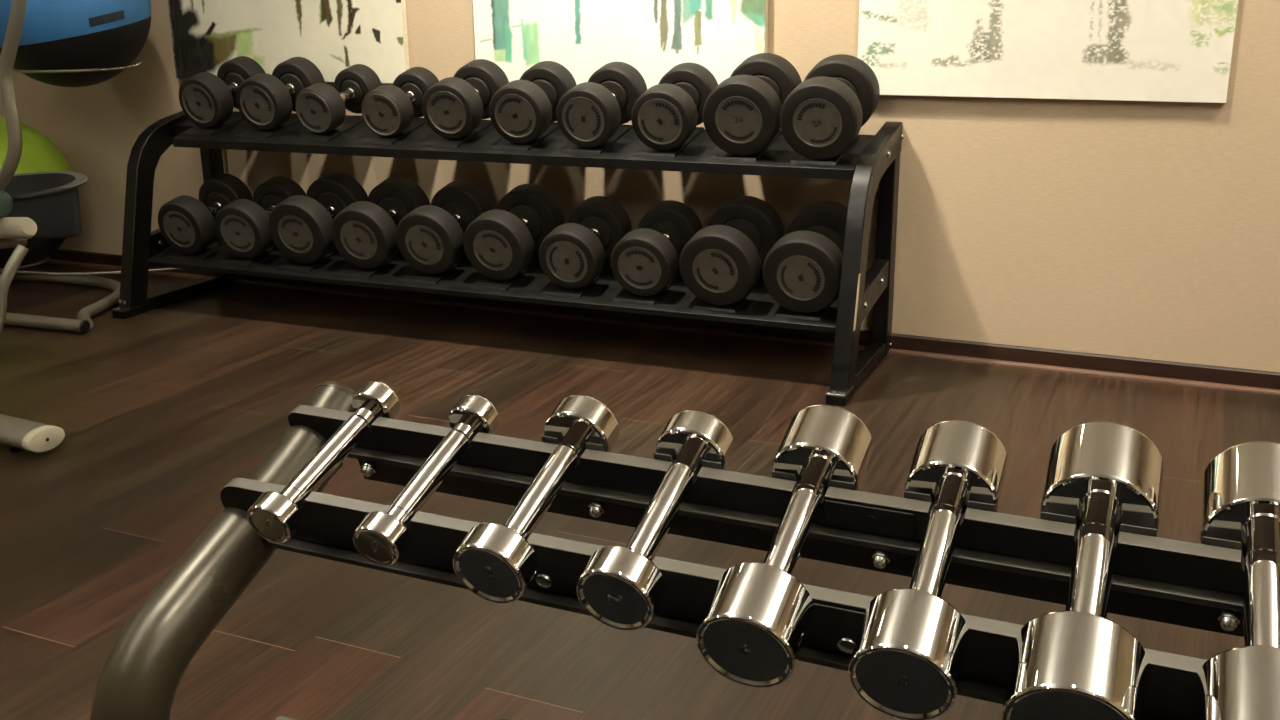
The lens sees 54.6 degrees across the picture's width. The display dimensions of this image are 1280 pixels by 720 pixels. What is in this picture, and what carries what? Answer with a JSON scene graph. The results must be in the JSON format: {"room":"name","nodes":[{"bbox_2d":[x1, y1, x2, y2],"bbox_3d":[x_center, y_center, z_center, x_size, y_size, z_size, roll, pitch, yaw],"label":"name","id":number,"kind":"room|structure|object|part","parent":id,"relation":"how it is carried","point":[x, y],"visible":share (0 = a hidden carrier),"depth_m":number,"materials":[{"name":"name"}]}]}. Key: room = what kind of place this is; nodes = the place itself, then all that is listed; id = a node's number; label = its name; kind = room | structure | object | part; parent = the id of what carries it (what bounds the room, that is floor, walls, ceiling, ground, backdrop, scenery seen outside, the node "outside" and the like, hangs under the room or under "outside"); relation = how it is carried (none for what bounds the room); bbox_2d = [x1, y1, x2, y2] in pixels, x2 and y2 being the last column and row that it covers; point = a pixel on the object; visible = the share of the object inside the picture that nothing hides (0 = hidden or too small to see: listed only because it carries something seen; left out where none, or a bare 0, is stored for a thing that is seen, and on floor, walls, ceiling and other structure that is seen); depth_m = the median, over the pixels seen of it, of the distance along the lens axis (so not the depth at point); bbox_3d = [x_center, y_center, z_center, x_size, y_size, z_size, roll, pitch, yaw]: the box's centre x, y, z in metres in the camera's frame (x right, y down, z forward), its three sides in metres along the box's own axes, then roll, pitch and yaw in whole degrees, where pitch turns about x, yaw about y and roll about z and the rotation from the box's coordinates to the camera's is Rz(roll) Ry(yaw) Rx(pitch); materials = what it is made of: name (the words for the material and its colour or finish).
{"room":"gym","nodes":[
{"label":"gym","id":0,"kind":"room"},
{"bbox_2d":[0,262,1279,719],"bbox_3d":[-1.172,0.757,1.535,8.000,0.100,6.200,7,18,24],"label":"floor","id":1,"kind":"structure","parent":0,"point":[157,410],"depth_m":3.00,"materials":[{"name":"brown wood"}]},
{"bbox_2d":[0,0,87,451],"bbox_3d":[-1.915,-0.700,3.436,1.358,1.626,0.732,9,19,29],"label":"exercise machine","id":2,"kind":"object","parent":1,"relation":"on","point":[34,204],"visible":1,"depth_m":3.37,"materials":[{"name":"silver metal"}]},
{"bbox_3d":[-1.773,-0.431,3.412,0.070,0.080,0.078,7,18,24],"label":"teal knob","id":3,"kind":"part","parent":2,"relation":"part of","materials":[{"name":"plastic"}]},
{"bbox_3d":[-1.605,-0.787,3.113,0.424,0.879,0.033,7,18,24],"label":"swing arm","id":4,"kind":"part","parent":2,"relation":"part of","materials":[{"name":"silver metal"}]},
{"bbox_2d":[0,60,183,332],"bbox_3d":[-2.503,-1.040,4.604,1.583,1.616,0.807,5,18,20],"label":"ball rack","id":5,"kind":"object","parent":1,"relation":"on","point":[83,323],"visible":0.8,"depth_m":4.48,"materials":[{"name":"silver metal"}]},
{"bbox_2d":[0,116,72,273],"bbox_3d":[-2.557,-0.651,4.897,0.620,0.620,0.620,7,18,24],"label":"exercise ball","id":6,"kind":"object","parent":5,"relation":"on","point":[39,153],"visible":0.42,"depth_m":4.80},
{"bbox_2d":[0,0,150,86],"bbox_3d":[-2.073,-1.280,4.475,0.581,0.580,0.580,7,18,24],"label":"exercise ball","id":7,"kind":"object","parent":5,"relation":"on","point":[56,34],"visible":0.9,"depth_m":4.32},
{"bbox_3d":[-2.099,-0.349,4.837,0.780,0.030,0.110,-4,17,-10],"label":"brace rod","id":8,"kind":"part","parent":5,"relation":"part of","materials":[{"name":"silver metal"}]},
{"bbox_2d":[112,111,903,405],"bbox_3d":[-0.536,-0.443,4.100,2.680,0.723,0.645,6,18,23],"label":"dumbbell rack","id":9,"kind":"object","parent":1,"relation":"on","point":[871,161],"visible":0.74,"depth_m":3.88,"materials":[{"name":"black metal"}]},
{"bbox_3d":[-1.840,-0.190,4.458,0.054,0.002,0.094,6,18,23],"label":"foot plate","id":10,"kind":"part","parent":9,"relation":"part of","materials":[{"name":"black metal"}]},
{"bbox_3d":[-1.730,-0.582,4.615,0.052,0.723,0.621,6,18,23],"label":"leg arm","id":11,"kind":"part","parent":9,"relation":"part of","materials":[{"name":"black metal"}]},
{"bbox_2d":[158,173,252,253],"bbox_3d":[-1.579,-0.536,4.530,0.202,0.259,0.333,6,18,22],"label":"dumbbell","id":12,"kind":"object","parent":9,"relation":"on","point":[187,223],"visible":0.84,"depth_m":4.43,"materials":[{"name":"black rubber"}]},
{"bbox_3d":[-1.579,-0.536,4.530,0.038,0.038,0.127,6,31,23],"label":"handle","id":13,"kind":"part","parent":12,"relation":"part of","materials":[{"name":"silver metal"}]},
{"bbox_3d":[-1.642,-0.596,4.819,0.048,0.632,0.070,6,18,23],"label":"post","id":14,"kind":"part","parent":9,"relation":"part of","materials":[{"name":"black metal"}]},
{"bbox_2d":[179,56,264,127],"bbox_3d":[-1.495,-0.966,4.471,0.185,0.239,0.313,7,18,23],"label":"dumbbell","id":15,"kind":"object","parent":9,"relation":"on","point":[208,100],"visible":0.77,"depth_m":4.37,"materials":[{"name":"black rubber"}]},
{"bbox_3d":[-1.495,-0.966,4.471,0.038,0.038,0.110,7,31,23],"label":"handle","id":16,"kind":"part","parent":15,"relation":"part of","materials":[{"name":"silver metal"}]},
{"bbox_2d":[215,176,305,258],"bbox_3d":[-1.347,-0.513,4.440,0.200,0.258,0.337,6,18,20],"label":"dumbbell","id":17,"kind":"object","parent":9,"relation":"on","point":[241,226],"visible":0.71,"depth_m":4.33,"materials":[{"name":"black rubber"}]},
{"bbox_3d":[-1.347,-0.513,4.440,0.038,0.038,0.131,5,30,21],"label":"handle","id":18,"kind":"part","parent":17,"relation":"part of","materials":[{"name":"silver metal"}]},
{"bbox_2d":[236,57,324,130],"bbox_3d":[-1.263,-0.940,4.373,0.185,0.238,0.312,6,18,21],"label":"dumbbell","id":19,"kind":"object","parent":9,"relation":"on","point":[266,101],"visible":0.87,"depth_m":4.28,"materials":[{"name":"black rubber"}]},
{"bbox_3d":[-1.263,-0.940,4.373,0.038,0.038,0.109,6,31,22],"label":"handle","id":20,"kind":"part","parent":19,"relation":"part of","materials":[{"name":"silver metal"}]},
{"bbox_2d":[268,172,367,263],"bbox_3d":[-1.115,-0.498,4.334,0.229,0.286,0.341,6,18,21],"label":"dumbbell","id":21,"kind":"object","parent":9,"relation":"on","point":[299,225],"visible":0.84,"depth_m":4.23,"materials":[{"name":"black rubber"}]},
{"bbox_3d":[-1.115,-0.498,4.334,0.038,0.038,0.129,6,31,21],"label":"handle","id":22,"kind":"part","parent":21,"relation":"part of","materials":[{"name":"silver metal"}]},
{"bbox_2d":[295,64,381,133],"bbox_3d":[-1.035,-0.902,4.281,0.161,0.218,0.327,7,18,24],"label":"dumbbell","id":23,"kind":"object","parent":9,"relation":"on","point":[321,108],"visible":0.91,"depth_m":4.19,"materials":[{"name":"black rubber"}]},
{"bbox_3d":[-1.035,-0.902,4.281,0.038,0.038,0.128,7,31,24],"label":"handle","id":24,"kind":"part","parent":23,"relation":"part of","materials":[{"name":"silver metal"}]},
{"bbox_2d":[331,177,429,268],"bbox_3d":[-0.880,-0.472,4.244,0.221,0.279,0.346,6,18,20],"label":"dumbbell","id":25,"kind":"object","parent":9,"relation":"on","point":[363,233],"visible":0.86,"depth_m":4.14,"materials":[{"name":"black rubber"}]},
{"bbox_3d":[-0.880,-0.472,4.244,0.038,0.038,0.136,5,30,20],"label":"handle","id":26,"kind":"part","parent":25,"relation":"part of","materials":[{"name":"silver metal"}]},
{"bbox_2d":[361,67,438,136],"bbox_3d":[-0.797,-0.869,4.169,0.160,0.214,0.309,6,18,20],"label":"dumbbell","id":27,"kind":"object","parent":9,"relation":"on","point":[387,110],"visible":0.87,"depth_m":4.07,"materials":[{"name":"black rubber"}]},
{"bbox_3d":[-0.797,-0.869,4.169,0.038,0.038,0.109,5,30,20],"label":"handle","id":28,"kind":"part","parent":27,"relation":"part of","materials":[{"name":"silver metal"}]},
{"bbox_2d":[396,180,494,274],"bbox_3d":[-0.644,-0.446,4.147,0.221,0.278,0.343,6,18,21],"label":"dumbbell","id":29,"kind":"object","parent":9,"relation":"on","point":[429,238],"visible":0.91,"depth_m":4.04,"materials":[{"name":"black rubber"}]},
{"bbox_3d":[-0.644,-0.446,4.147,0.038,0.038,0.133,6,31,21],"label":"handle","id":30,"kind":"part","parent":29,"relation":"part of","materials":[{"name":"silver metal"}]},
{"bbox_2d":[422,59,508,139],"bbox_3d":[-0.567,-0.856,4.069,0.188,0.242,0.315,6,18,20],"label":"dumbbell","id":31,"kind":"object","parent":9,"relation":"on","point":[454,107],"visible":0.93,"depth_m":3.97,"materials":[{"name":"black rubber"}]},
{"bbox_2d":[146,234,866,332],"bbox_3d":[-0.537,-0.309,4.136,2.567,0.108,0.413,7,18,24],"label":"shelf","id":32,"kind":"object","parent":9,"relation":"on","point":[531,285],"depth_m":3.97,"materials":[{"name":"black metal"}]},
{"bbox_2d":[463,184,563,280],"bbox_3d":[-0.409,-0.420,4.049,0.221,0.278,0.344,6,18,22],"label":"dumbbell","id":33,"kind":"object","parent":9,"relation":"on","point":[500,243],"visible":0.98,"depth_m":3.95,"materials":[{"name":"black rubber"}]},
{"bbox_3d":[-0.409,-0.420,4.049,0.038,0.038,0.134,6,31,22],"label":"handle","id":34,"kind":"part","parent":33,"relation":"part of","materials":[{"name":"silver metal"}]},
{"bbox_2d":[173,111,874,179],"bbox_3d":[-0.474,-0.713,4.028,2.452,0.101,0.325,7,18,24],"label":"shelf","id":35,"kind":"object","parent":9,"relation":"on","point":[624,150],"depth_m":3.89,"materials":[{"name":"black metal"}]},
{"bbox_2d":[489,61,576,143],"bbox_3d":[-0.337,-0.824,3.961,0.188,0.242,0.318,6,18,20],"label":"dumbbell","id":36,"kind":"object","parent":9,"relation":"on","point":[523,109],"visible":0.95,"depth_m":3.86,"materials":[{"name":"black rubber"}]},
{"bbox_2d":[539,196,631,289],"bbox_3d":[-0.171,-0.375,3.940,0.198,0.256,0.338,6,18,21],"label":"dumbbell","id":37,"kind":"object","parent":9,"relation":"on","point":[572,255],"visible":0.96,"depth_m":3.84,"materials":[{"name":"black rubber"}]},
{"bbox_3d":[-0.171,-0.375,3.940,0.038,0.038,0.133,6,31,21],"label":"handle","id":38,"kind":"part","parent":37,"relation":"part of","materials":[{"name":"silver metal"}]},
{"bbox_2d":[556,62,646,147],"bbox_3d":[-0.115,-0.797,3.864,0.188,0.245,0.329,6,18,22],"label":"dumbbell","id":39,"kind":"object","parent":9,"relation":"on","point":[591,112],"visible":0.96,"depth_m":3.76,"materials":[{"name":"black rubber"}]},
{"bbox_2d":[610,200,702,295],"bbox_3d":[0.054,-0.349,3.844,0.198,0.257,0.339,6,18,21],"label":"dumbbell","id":40,"kind":"object","parent":9,"relation":"on","point":[644,262],"visible":0.95,"depth_m":3.74,"materials":[{"name":"black rubber"}]},
{"bbox_2d":[631,62,717,150],"bbox_3d":[0.111,-0.771,3.769,0.188,0.245,0.328,6,18,20],"label":"dumbbell","id":41,"kind":"object","parent":9,"relation":"on","point":[669,112],"visible":0.95,"depth_m":3.66,"materials":[{"name":"black rubber"}]},
{"bbox_2d":[679,195,783,305],"bbox_3d":[0.279,-0.332,3.730,0.232,0.290,0.352,6,18,23],"label":"dumbbell","id":42,"kind":"object","parent":9,"relation":"on","point":[723,261],"visible":0.98,"depth_m":3.63,"materials":[{"name":"black rubber"}]},
{"bbox_2d":[703,53,801,155],"bbox_3d":[0.336,-0.755,3.656,0.222,0.279,0.341,6,18,21],"label":"dumbbell","id":43,"kind":"object","parent":9,"relation":"on","point":[741,115],"visible":0.94,"depth_m":3.54,"materials":[{"name":"black rubber"}]},
{"bbox_2d":[763,201,846,313],"bbox_3d":[0.513,-0.304,3.630,0.232,0.290,0.349,6,18,22],"label":"dumbbell","id":44,"kind":"object","parent":9,"relation":"on","point":[802,270],"visible":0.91,"depth_m":3.52,"materials":[{"name":"black rubber"}]},
{"bbox_2d":[780,54,879,159],"bbox_3d":[0.547,-0.728,3.562,0.222,0.279,0.339,6,18,22],"label":"dumbbell","id":45,"kind":"object","parent":9,"relation":"on","point":[820,119],"visible":1,"depth_m":3.46,"materials":[{"name":"black rubber"}]},
{"bbox_3d":[0.556,0.082,3.451,0.054,0.002,0.094,6,18,23],"label":"foot plate","id":46,"kind":"part","parent":9,"relation":"part of","materials":[{"name":"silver metal"}]},
{"bbox_3d":[0.667,-0.310,3.607,0.052,0.723,0.621,6,18,23],"label":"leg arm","id":47,"kind":"part","parent":9,"relation":"part of","materials":[{"name":"black metal"}]},
{"bbox_3d":[0.754,-0.324,3.812,0.048,0.632,0.070,6,18,23],"label":"post","id":48,"kind":"part","parent":9,"relation":"part of","materials":[{"name":"black metal"}]},
{"bbox_2d":[90,382,1244,719],"bbox_3d":[0.310,0.440,1.156,1.510,0.691,0.728,7,18,24],"label":"dumbbell rack","id":49,"kind":"object","parent":1,"relation":"on","point":[1164,580],"visible":0.76,"depth_m":1.12,"materials":[{"name":"black metal"}]},
{"bbox_3d":[0.275,0.487,1.067,1.492,0.036,0.025,7,18,24],"label":"rail","id":50,"kind":"part","parent":49,"relation":"part of","materials":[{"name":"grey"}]},
{"bbox_2d":[247,381,399,543],"bbox_3d":[-0.312,0.098,1.241,0.047,0.111,0.206,7,18,23],"label":"dumbbell","id":51,"kind":"object","parent":49,"relation":"on","point":[274,516],"visible":0.98,"depth_m":1.22,"materials":[{"name":"silver metal"}]},
{"bbox_3d":[-0.312,0.098,1.241,0.026,0.026,0.152,7,38,23],"label":"handle","id":52,"kind":"part","parent":51,"relation":"part of","materials":[{"name":"silver metal"}]},
{"bbox_2d":[353,395,498,565],"bbox_3d":[-0.202,0.111,1.193,0.047,0.111,0.206,7,18,23],"label":"dumbbell","id":53,"kind":"object","parent":49,"relation":"on","point":[381,537],"visible":0.98,"depth_m":1.17,"materials":[{"name":"silver metal"}]},
{"bbox_3d":[-0.202,0.111,1.193,0.026,0.026,0.152,6,38,23],"label":"handle","id":54,"kind":"part","parent":53,"relation":"part of","materials":[{"name":"silver metal"}]},
{"bbox_2d":[453,395,618,603],"bbox_3d":[-0.091,0.123,1.146,0.069,0.136,0.226,6,18,22],"label":"dumbbell","id":55,"kind":"object","parent":49,"relation":"on","point":[496,562],"visible":0.95,"depth_m":1.11,"materials":[{"name":"silver metal"}]},
{"bbox_3d":[-0.091,0.123,1.146,0.026,0.026,0.153,6,37,23],"label":"handle","id":56,"kind":"part","parent":55,"relation":"part of","materials":[{"name":"silver metal"}]},
{"bbox_2d":[576,410,733,629],"bbox_3d":[0.018,0.136,1.098,0.069,0.136,0.226,6,18,22],"label":"dumbbell","id":57,"kind":"object","parent":49,"relation":"on","point":[622,588],"visible":0.98,"depth_m":1.06,"materials":[{"name":"silver metal"}]},
{"bbox_3d":[0.018,0.136,1.098,0.026,0.026,0.153,6,37,23],"label":"handle","id":58,"kind":"part","parent":57,"relation":"part of","materials":[{"name":"silver metal"}]},
{"bbox_3d":[0.259,0.223,0.959,1.492,0.059,0.032,7,18,24],"label":"rail","id":59,"kind":"part","parent":49,"relation":"part of","materials":[{"name":"black metal"}]},
{"bbox_3d":[0.303,0.145,1.038,1.492,0.036,0.024,7,18,24],"label":"rail","id":60,"kind":"part","parent":49,"relation":"part of","materials":[{"name":"black metal"}]},
{"bbox_2d":[696,405,872,687],"bbox_3d":[0.128,0.148,1.050,0.080,0.163,0.277,6,18,22],"label":"dumbbell","id":61,"kind":"object","parent":49,"relation":"on","point":[752,631],"visible":0.98,"depth_m":0.97,"materials":[{"name":"silver metal"}]},
{"bbox_3d":[0.128,0.148,1.050,0.027,0.027,0.145,6,37,22],"label":"handle","id":62,"kind":"part","parent":61,"relation":"part of","materials":[{"name":"silver metal"}]},
{"bbox_2d":[848,420,1007,719],"bbox_3d":[0.238,0.161,1.004,0.080,0.163,0.277,6,18,22],"label":"dumbbell","id":63,"kind":"object","parent":49,"relation":"on","point":[907,660],"visible":0.98,"depth_m":0.93,"materials":[{"name":"silver metal"}]},
{"bbox_3d":[0.238,0.161,1.004,0.027,0.027,0.145,6,37,22],"label":"handle","id":64,"kind":"part","parent":63,"relation":"part of","materials":[{"name":"silver metal"}]},
{"bbox_2d":[1002,422,1163,719],"bbox_3d":[0.347,0.172,0.958,0.092,0.183,0.305,6,18,22],"label":"dumbbell","id":65,"kind":"object","parent":49,"relation":"on","point":[1074,663],"visible":0.98,"depth_m":0.92,"materials":[{"name":"silver metal"}]},
{"bbox_3d":[0.347,0.172,0.958,0.030,0.030,0.147,6,37,22],"label":"handle","id":66,"kind":"part","parent":65,"relation":"part of","materials":[{"name":"silver metal"}]},
{"bbox_2d":[1193,441,1279,719],"bbox_3d":[0.458,0.185,0.908,0.092,0.183,0.305,6,18,22],"label":"dumbbell","id":67,"kind":"object","parent":49,"relation":"on","point":[1240,501],"visible":0.97,"depth_m":0.92,"materials":[{"name":"silver metal"}]},
{"bbox_3d":[0.458,0.185,0.908,0.030,0.030,0.147,6,37,22],"label":"handle","id":68,"kind":"part","parent":67,"relation":"part of","materials":[{"name":"silver metal"}]},
{"bbox_2d":[0,0,1279,371],"bbox_3d":[0.129,-1.379,3.897,8.240,2.620,0.120,7,18,24],"label":"wall","id":69,"kind":"structure","parent":0,"point":[1134,229],"depth_m":3.67,"materials":[{"name":"paint"}]},
{"bbox_2d":[167,0,409,82],"bbox_3d":[-1.308,-1.478,4.466,1.069,0.924,0.026,7,18,24],"label":"canvas painting","id":70,"kind":"object","parent":69,"relation":"attached to","point":[335,36],"visible":0.84,"depth_m":4.51,"materials":[{"name":"fabric"}]},
{"bbox_3d":[-1.308,-1.478,4.466,1.069,0.924,0.026,7,18,24],"label":"stretcher frame","id":71,"kind":"part","parent":70,"relation":"part of","materials":[{"name":"wood"}]},
{"bbox_2d":[473,0,767,88],"bbox_3d":[-0.088,-1.331,3.926,1.037,0.924,0.026,7,18,24],"label":"canvas painting","id":72,"kind":"object","parent":69,"relation":"attached to","point":[653,37],"visible":0.79,"depth_m":3.98,"materials":[{"name":"paint"}]},
{"bbox_3d":[-0.087,-1.331,3.926,1.037,0.924,0.026,7,18,24],"label":"stretcher frame","id":73,"kind":"part","parent":72,"relation":"part of","materials":[{"name":"wood"}]},
{"bbox_2d":[46,249,1279,395],"bbox_3d":[0.115,-0.135,4.203,8.000,0.060,0.014,7,18,24],"label":"baseboard","id":74,"kind":"structure","parent":69,"relation":"attached to","point":[1110,363],"depth_m":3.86,"materials":[{"name":"brown wood"}]},
{"bbox_2d":[857,0,1237,102],"bbox_3d":[1.107,-1.188,3.398,1.009,0.924,0.026,7,18,24],"label":"canvas painting","id":75,"kind":"object","parent":69,"relation":"attached to","point":[1126,50],"visible":0.97,"depth_m":3.46,"materials":[{"name":"fabric"}]}
]}

